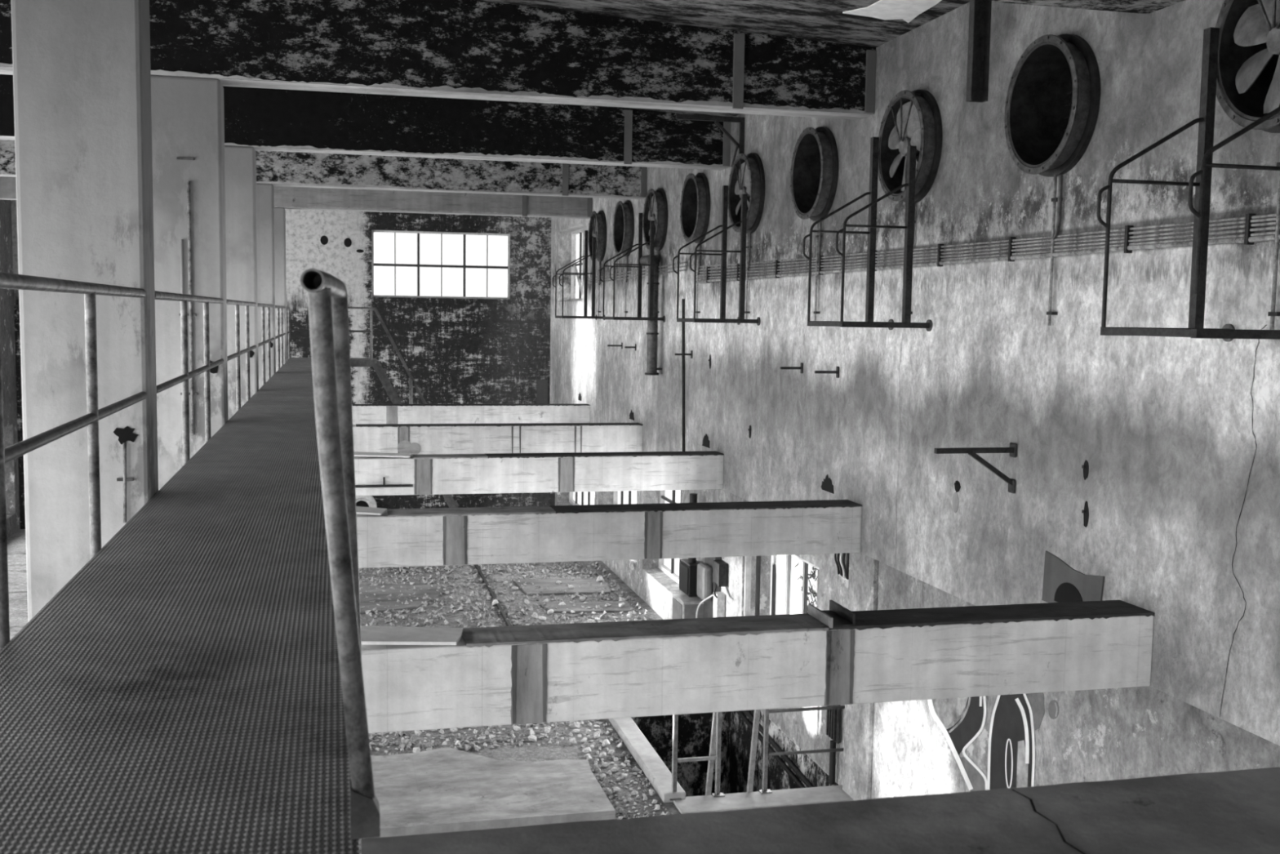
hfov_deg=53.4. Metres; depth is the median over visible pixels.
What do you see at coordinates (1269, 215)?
conduit
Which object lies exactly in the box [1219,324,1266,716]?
crack
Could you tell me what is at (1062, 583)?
panel
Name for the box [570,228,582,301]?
window
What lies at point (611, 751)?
chunk
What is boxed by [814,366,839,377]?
peg
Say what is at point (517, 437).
concrete beam
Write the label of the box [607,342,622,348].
peg
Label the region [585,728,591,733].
chunk
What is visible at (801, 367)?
peg
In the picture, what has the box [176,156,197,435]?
conduit
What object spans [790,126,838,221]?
fan ring
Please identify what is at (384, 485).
pipe
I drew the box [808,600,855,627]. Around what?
stub
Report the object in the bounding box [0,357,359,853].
walkway
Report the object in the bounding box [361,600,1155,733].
concrete beam
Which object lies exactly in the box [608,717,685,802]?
trim
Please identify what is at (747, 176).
exhaust fan
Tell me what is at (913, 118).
exhaust fan
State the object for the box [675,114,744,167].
bracket
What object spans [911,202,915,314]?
conduit
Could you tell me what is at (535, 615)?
chunk
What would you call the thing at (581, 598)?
chunk
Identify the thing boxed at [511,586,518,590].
chunk
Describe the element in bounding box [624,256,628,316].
conduit
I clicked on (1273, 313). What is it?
conduit
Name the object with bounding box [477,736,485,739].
chunk
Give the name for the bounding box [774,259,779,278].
clip
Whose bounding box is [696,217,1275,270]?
conduit
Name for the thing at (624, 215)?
fan ring
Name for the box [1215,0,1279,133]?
exhaust fan
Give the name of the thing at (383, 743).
gravel
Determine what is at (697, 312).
conduit
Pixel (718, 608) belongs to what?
duct
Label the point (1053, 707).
graffiti
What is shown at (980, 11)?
hanger
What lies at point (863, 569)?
pillar
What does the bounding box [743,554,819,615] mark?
window
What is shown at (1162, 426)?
wall
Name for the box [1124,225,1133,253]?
clip
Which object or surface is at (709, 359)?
socket
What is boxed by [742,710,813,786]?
pipe
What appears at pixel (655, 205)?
exhaust fan
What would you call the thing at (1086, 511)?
socket
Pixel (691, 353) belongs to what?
peg
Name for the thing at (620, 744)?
chunk
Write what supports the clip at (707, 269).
attached to the wall at (1162, 426)
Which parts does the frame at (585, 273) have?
guard rail, rail, guard rail, rail, arm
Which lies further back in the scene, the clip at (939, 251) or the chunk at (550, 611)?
the chunk at (550, 611)
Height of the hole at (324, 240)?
0.220 m
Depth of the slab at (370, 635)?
7.20 m
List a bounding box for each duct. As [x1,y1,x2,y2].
[355,495,377,507]
[712,591,725,617]
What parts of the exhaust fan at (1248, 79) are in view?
blade, blade, blade, blade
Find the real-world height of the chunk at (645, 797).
0.059 m
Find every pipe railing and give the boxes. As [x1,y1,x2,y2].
[0,271,147,650]
[155,290,224,466]
[226,299,256,411]
[257,302,274,386]
[275,305,285,370]
[286,306,289,360]
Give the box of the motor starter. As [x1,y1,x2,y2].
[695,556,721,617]
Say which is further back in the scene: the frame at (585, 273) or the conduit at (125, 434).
the frame at (585, 273)
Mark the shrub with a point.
(813, 593)
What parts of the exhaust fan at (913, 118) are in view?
blade, blade, blade, blade, blade, blade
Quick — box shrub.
[791,560,817,613]
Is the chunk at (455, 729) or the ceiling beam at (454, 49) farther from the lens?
the chunk at (455, 729)
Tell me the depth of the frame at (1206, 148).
7.26 m
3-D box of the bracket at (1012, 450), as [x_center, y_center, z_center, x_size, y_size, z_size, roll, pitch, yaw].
[2.576,0.320,9.807,0.664,0.390,0.100,0,5,-13]
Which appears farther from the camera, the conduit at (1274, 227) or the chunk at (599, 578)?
the chunk at (599, 578)
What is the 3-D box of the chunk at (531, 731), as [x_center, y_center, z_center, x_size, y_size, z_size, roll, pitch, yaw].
[-1.292,3.650,15.267,0.056,0.071,0.078,-2,6,-26]
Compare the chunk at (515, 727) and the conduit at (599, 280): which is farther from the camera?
the conduit at (599, 280)
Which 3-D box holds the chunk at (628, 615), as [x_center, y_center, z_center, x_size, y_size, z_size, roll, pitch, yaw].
[-0.167,3.141,21.225,0.086,0.080,0.104,3,6,26]
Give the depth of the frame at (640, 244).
20.28 m
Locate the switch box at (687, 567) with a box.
[679,493,699,596]
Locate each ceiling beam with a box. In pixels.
[0,0,876,119]
[0,74,730,170]
[0,139,647,199]
[0,176,592,218]
[991,0,1185,13]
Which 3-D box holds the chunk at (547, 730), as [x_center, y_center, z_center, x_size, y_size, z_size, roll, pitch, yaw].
[-1.118,3.641,15.335,0.080,0.083,0.080,-1,5,-18]
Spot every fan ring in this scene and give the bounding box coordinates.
[613,200,634,256]
[680,173,710,243]
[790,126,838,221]
[1004,34,1100,177]
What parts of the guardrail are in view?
post, rail, post, foot plate, post, foot plate, rail, rail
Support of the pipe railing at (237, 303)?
on the walkway
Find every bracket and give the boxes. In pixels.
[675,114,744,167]
[933,442,1017,493]
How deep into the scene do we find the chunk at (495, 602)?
21.95 m
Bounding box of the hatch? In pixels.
[537,379,547,403]
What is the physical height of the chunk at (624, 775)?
0.061 m
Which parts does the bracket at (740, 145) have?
arm, wall leg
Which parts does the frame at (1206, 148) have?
grab handle, guard rail, rail, arm, grab handle, wall plate, arm, guard rail, rail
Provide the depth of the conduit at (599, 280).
25.25 m
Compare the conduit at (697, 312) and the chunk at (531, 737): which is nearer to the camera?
the chunk at (531, 737)
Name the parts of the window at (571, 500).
frame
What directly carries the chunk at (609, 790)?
on the floor
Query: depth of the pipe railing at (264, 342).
17.62 m
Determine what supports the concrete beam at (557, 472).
attached to the concrete column at (240, 162)
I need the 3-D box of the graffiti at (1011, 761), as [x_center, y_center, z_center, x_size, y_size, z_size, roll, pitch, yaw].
[2.879,2.705,10.662,0.006,1.562,2.172,0,5,-13]
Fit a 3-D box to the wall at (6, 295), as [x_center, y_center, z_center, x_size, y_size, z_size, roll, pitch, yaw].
[-10.018,-0.295,11.002,0.400,8.420,36.000,0,5,-13]
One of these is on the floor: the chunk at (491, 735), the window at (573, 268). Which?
the chunk at (491, 735)
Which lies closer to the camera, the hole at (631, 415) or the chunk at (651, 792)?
the chunk at (651, 792)
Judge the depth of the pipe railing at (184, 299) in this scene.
8.51 m
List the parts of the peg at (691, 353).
rod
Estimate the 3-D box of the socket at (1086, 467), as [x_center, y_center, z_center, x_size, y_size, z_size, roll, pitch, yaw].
[3.115,0.302,8.923,0.023,0.143,0.063,0,5,-13]
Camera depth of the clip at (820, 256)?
13.71 m
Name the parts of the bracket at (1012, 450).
arm, plate, plate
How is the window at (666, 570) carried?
in the wall at (1107, 734)
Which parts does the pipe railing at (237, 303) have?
post, rail, rail, post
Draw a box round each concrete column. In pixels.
[10,0,158,622]
[151,75,228,490]
[224,146,258,419]
[256,183,275,389]
[274,207,286,372]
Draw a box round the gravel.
[358,560,671,818]
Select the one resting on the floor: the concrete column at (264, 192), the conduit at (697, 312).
the concrete column at (264, 192)
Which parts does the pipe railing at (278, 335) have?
post, rail, rail, post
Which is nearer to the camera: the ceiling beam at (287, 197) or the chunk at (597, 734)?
the chunk at (597, 734)
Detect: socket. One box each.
[708,354,711,368]
[747,425,751,438]
[954,480,960,492]
[1081,459,1088,479]
[1081,501,1088,527]
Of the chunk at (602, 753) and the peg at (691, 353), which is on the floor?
the chunk at (602, 753)
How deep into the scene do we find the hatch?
31.33 m
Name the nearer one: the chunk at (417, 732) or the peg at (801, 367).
the peg at (801, 367)
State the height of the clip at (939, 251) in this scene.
0.193 m
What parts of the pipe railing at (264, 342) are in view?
post, rail, rail, post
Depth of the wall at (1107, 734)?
11.22 m
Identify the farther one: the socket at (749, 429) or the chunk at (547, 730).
the socket at (749, 429)
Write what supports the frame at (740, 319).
attached to the wall at (1162, 426)
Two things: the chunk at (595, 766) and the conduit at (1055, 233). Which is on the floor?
the chunk at (595, 766)
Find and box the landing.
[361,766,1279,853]
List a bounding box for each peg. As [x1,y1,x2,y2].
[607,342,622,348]
[624,343,636,351]
[675,350,692,358]
[780,362,803,373]
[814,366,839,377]
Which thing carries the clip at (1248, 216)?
attached to the wall at (1162, 426)
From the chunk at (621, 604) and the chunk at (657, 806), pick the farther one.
the chunk at (621, 604)
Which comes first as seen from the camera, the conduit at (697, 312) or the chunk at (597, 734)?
the chunk at (597, 734)
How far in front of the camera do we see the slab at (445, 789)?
13.14 m
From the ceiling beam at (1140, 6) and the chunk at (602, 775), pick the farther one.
the chunk at (602, 775)
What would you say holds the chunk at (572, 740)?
on the floor
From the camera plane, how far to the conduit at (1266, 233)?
9.42 m
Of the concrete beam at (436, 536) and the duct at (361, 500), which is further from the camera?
the duct at (361, 500)
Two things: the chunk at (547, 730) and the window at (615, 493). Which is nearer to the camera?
the chunk at (547, 730)
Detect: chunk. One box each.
[412,746,420,752]
[414,729,422,736]
[449,727,457,732]
[454,739,460,745]
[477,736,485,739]
[488,733,495,737]
[491,599,498,605]
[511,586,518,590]
[513,725,520,730]
[528,734,537,741]
[529,728,534,734]
[531,612,537,617]
[537,615,546,620]
[544,726,551,733]
[546,608,553,613]
[569,737,577,744]
[572,728,579,733]
[573,721,580,728]
[579,595,586,600]
[580,737,586,742]
[582,746,591,752]
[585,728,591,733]
[586,618,595,622]
[586,755,591,761]
[591,763,600,772]
[593,731,599,737]
[595,575,603,582]
[599,751,606,757]
[600,761,610,767]
[600,773,605,779]
[601,738,609,746]
[606,788,612,794]
[607,749,613,754]
[610,766,619,772]
[613,786,621,791]
[616,742,622,747]
[618,596,624,601]
[618,602,625,606]
[621,773,627,778]
[626,613,632,617]
[631,791,638,795]
[643,794,647,800]
[648,788,655,795]
[653,804,659,810]
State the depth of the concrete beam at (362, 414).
25.83 m
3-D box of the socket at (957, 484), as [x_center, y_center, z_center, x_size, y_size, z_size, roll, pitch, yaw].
[2.677,0.504,10.770,0.023,0.100,0.102,0,5,-13]
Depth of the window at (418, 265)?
30.60 m
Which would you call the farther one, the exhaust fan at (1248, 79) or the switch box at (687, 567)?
the switch box at (687, 567)
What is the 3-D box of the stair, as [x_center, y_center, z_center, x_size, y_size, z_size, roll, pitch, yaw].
[-5.008,0.002,27.522,2.906,5.137,0.800,0,5,-13]
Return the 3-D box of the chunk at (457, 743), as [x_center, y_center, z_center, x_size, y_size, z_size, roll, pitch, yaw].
[-2.124,3.675,14.820,0.059,0.075,0.081,2,5,13]
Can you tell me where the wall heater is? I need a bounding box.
[826,704,840,784]
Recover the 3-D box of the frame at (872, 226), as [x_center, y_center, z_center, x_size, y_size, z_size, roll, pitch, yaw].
[2.041,-1.765,11.471,0.910,1.782,0.904,0,5,-13]
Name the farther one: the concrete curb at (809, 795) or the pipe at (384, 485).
the pipe at (384, 485)
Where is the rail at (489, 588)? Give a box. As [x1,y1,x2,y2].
[474,564,511,626]
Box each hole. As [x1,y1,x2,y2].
[320,235,328,244]
[343,238,351,247]
[629,408,634,420]
[702,433,710,448]
[821,474,834,493]
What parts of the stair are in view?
rail, landing plate, post, post, handrail, post, post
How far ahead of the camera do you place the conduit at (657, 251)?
20.61 m
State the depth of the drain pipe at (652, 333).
20.44 m
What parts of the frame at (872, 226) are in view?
grab handle, guard rail, grab handle, rail, arm, guard rail, rail, arm, wall plate, wall plate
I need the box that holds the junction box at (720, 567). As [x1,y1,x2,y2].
[712,560,728,598]
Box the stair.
[347,306,474,507]
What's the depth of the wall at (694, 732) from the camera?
17.56 m
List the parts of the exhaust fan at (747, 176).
blade, blade, blade, blade, blade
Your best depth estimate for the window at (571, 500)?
30.58 m
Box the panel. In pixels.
[1041,551,1104,602]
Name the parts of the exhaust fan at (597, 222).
casing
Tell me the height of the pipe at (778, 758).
0.310 m
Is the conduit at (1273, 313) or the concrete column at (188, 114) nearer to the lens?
the conduit at (1273, 313)
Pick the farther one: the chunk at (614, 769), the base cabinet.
the base cabinet
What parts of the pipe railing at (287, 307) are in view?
post, post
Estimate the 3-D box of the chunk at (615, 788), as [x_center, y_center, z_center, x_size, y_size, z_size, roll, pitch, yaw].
[-0.246,3.833,13.469,0.055,0.050,0.104,-4,7,-42]
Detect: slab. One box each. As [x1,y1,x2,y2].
[354,451,413,457]
[355,506,386,515]
[360,625,462,644]
[367,746,615,838]
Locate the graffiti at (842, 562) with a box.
[834,552,848,579]
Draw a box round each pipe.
[300,268,380,839]
[355,476,413,487]
[636,254,662,375]
[735,710,805,787]
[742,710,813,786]
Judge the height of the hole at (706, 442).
0.185 m
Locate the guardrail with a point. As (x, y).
(716, 733)
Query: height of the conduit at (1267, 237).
0.055 m
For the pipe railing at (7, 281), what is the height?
1.262 m
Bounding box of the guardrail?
[670,705,844,799]
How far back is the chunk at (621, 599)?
22.31 m
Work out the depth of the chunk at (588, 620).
20.73 m
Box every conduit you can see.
[113,426,137,523]
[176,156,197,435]
[587,262,686,279]
[587,265,686,281]
[587,269,686,284]
[597,261,601,315]
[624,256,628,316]
[656,250,660,312]
[695,243,701,318]
[696,213,1276,267]
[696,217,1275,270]
[696,222,1275,273]
[696,226,1279,275]
[696,231,1275,279]
[696,234,1279,283]
[744,232,751,319]
[813,221,822,320]
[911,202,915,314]
[1046,174,1062,325]
[1267,158,1279,329]
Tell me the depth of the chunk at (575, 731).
15.32 m
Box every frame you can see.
[552,230,604,319]
[599,213,665,322]
[672,185,760,325]
[802,137,932,331]
[1096,27,1279,341]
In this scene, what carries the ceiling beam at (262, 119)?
attached to the ceiling
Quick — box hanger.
[965,0,991,102]
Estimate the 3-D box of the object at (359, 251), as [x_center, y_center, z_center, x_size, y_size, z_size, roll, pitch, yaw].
[-6.601,-4.148,30.038,0.180,0.080,0.007,0,5,-13]
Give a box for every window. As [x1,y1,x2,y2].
[371,230,510,299]
[568,491,595,505]
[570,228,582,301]
[613,490,638,504]
[658,489,679,583]
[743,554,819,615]
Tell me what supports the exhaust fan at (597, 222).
attached to the wall at (1162, 426)
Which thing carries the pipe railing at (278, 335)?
on the walkway
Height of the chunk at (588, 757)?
0.067 m
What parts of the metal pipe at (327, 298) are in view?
rail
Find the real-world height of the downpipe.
2.463 m
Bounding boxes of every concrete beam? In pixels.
[351,403,590,424]
[352,422,643,454]
[354,450,724,495]
[356,499,862,568]
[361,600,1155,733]
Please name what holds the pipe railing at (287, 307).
on the walkway
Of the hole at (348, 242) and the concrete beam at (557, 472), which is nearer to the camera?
the concrete beam at (557, 472)
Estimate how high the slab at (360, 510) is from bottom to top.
0.056 m
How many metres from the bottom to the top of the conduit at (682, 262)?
0.079 m
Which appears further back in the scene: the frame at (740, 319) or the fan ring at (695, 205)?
the fan ring at (695, 205)
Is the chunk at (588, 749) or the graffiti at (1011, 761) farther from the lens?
the chunk at (588, 749)
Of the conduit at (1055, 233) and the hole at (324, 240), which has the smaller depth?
the conduit at (1055, 233)
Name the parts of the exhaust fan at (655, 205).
blade, blade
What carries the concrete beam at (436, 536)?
attached to the concrete column at (188, 114)
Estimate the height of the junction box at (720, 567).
0.431 m
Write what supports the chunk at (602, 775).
on the floor
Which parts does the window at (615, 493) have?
frame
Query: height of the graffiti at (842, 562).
0.344 m
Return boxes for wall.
[0,200,20,537]
[10,200,555,528]
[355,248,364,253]
[550,0,1279,745]
[555,488,1279,798]
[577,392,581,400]
[631,709,839,796]
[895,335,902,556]
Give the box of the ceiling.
[479,0,969,116]
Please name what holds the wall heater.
attached to the wall at (1107, 734)
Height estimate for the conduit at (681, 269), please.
0.069 m
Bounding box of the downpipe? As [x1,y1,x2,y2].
[681,298,684,451]
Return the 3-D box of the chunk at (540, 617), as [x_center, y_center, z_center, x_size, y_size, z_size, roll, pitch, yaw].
[-1.611,3.150,20.971,0.140,0.064,0.140,0,5,-8]
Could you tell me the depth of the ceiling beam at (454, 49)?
11.53 m
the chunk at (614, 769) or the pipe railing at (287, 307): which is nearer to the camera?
the chunk at (614, 769)
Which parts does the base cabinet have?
door, panel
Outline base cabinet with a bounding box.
[672,593,703,618]
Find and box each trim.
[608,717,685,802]
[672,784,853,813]
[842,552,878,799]
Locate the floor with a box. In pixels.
[7,528,680,853]
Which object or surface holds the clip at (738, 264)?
attached to the wall at (1162, 426)
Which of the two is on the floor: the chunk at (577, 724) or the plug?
the chunk at (577, 724)
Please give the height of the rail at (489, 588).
0.048 m
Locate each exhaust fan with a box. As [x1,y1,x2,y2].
[587,210,606,262]
[642,187,667,250]
[728,152,764,233]
[878,89,942,203]
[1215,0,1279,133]
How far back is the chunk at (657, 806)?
12.95 m
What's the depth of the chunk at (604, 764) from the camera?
14.17 m
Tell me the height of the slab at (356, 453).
0.054 m
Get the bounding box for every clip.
[706,266,710,283]
[736,263,739,280]
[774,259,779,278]
[818,255,823,275]
[937,244,943,266]
[1007,236,1015,261]
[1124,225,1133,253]
[1244,213,1255,244]
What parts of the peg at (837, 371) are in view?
rod, plate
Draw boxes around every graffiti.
[834,552,848,579]
[927,692,1058,791]
[933,697,968,726]
[1026,692,1044,729]
[1048,699,1058,719]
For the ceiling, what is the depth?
11.38 m
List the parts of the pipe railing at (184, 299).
post, rail, rail, post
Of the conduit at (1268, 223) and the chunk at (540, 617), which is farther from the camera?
the chunk at (540, 617)
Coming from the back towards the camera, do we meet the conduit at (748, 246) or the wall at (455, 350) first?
the wall at (455, 350)
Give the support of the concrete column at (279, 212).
on the floor
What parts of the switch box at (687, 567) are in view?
door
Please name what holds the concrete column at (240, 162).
on the floor
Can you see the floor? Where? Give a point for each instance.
(16, 542)
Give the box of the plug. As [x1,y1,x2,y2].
[952,492,959,512]
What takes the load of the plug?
attached to the wall at (1162, 426)
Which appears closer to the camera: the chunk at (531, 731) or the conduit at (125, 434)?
the conduit at (125, 434)
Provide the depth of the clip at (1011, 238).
9.84 m
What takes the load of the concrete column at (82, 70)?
on the floor
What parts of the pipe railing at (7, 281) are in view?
post, rail, rail, post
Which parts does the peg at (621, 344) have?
rod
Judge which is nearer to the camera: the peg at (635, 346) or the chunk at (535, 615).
the chunk at (535, 615)
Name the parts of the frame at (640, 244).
grab handle, guard rail, rail, guard rail, rail, arm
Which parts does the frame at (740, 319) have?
grab handle, grab handle, guard rail, rail, guard rail, rail, arm, wall plate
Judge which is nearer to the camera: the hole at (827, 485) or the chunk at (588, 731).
the hole at (827, 485)
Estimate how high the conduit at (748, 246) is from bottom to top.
1.090 m
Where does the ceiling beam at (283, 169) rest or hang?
attached to the ceiling
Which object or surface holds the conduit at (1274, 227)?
attached to the clip at (1011, 238)
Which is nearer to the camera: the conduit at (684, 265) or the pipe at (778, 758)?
the pipe at (778, 758)
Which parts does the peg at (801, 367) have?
rod, plate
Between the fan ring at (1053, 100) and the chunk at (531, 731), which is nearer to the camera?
the fan ring at (1053, 100)
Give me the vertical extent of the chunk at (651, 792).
0.073 m
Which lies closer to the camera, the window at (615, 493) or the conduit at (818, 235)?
the conduit at (818, 235)
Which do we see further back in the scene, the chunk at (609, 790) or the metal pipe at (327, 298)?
the chunk at (609, 790)
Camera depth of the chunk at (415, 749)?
14.59 m
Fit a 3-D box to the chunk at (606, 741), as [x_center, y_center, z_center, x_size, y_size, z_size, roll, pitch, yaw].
[-0.398,3.689,14.879,0.096,0.088,0.070,1,5,-2]

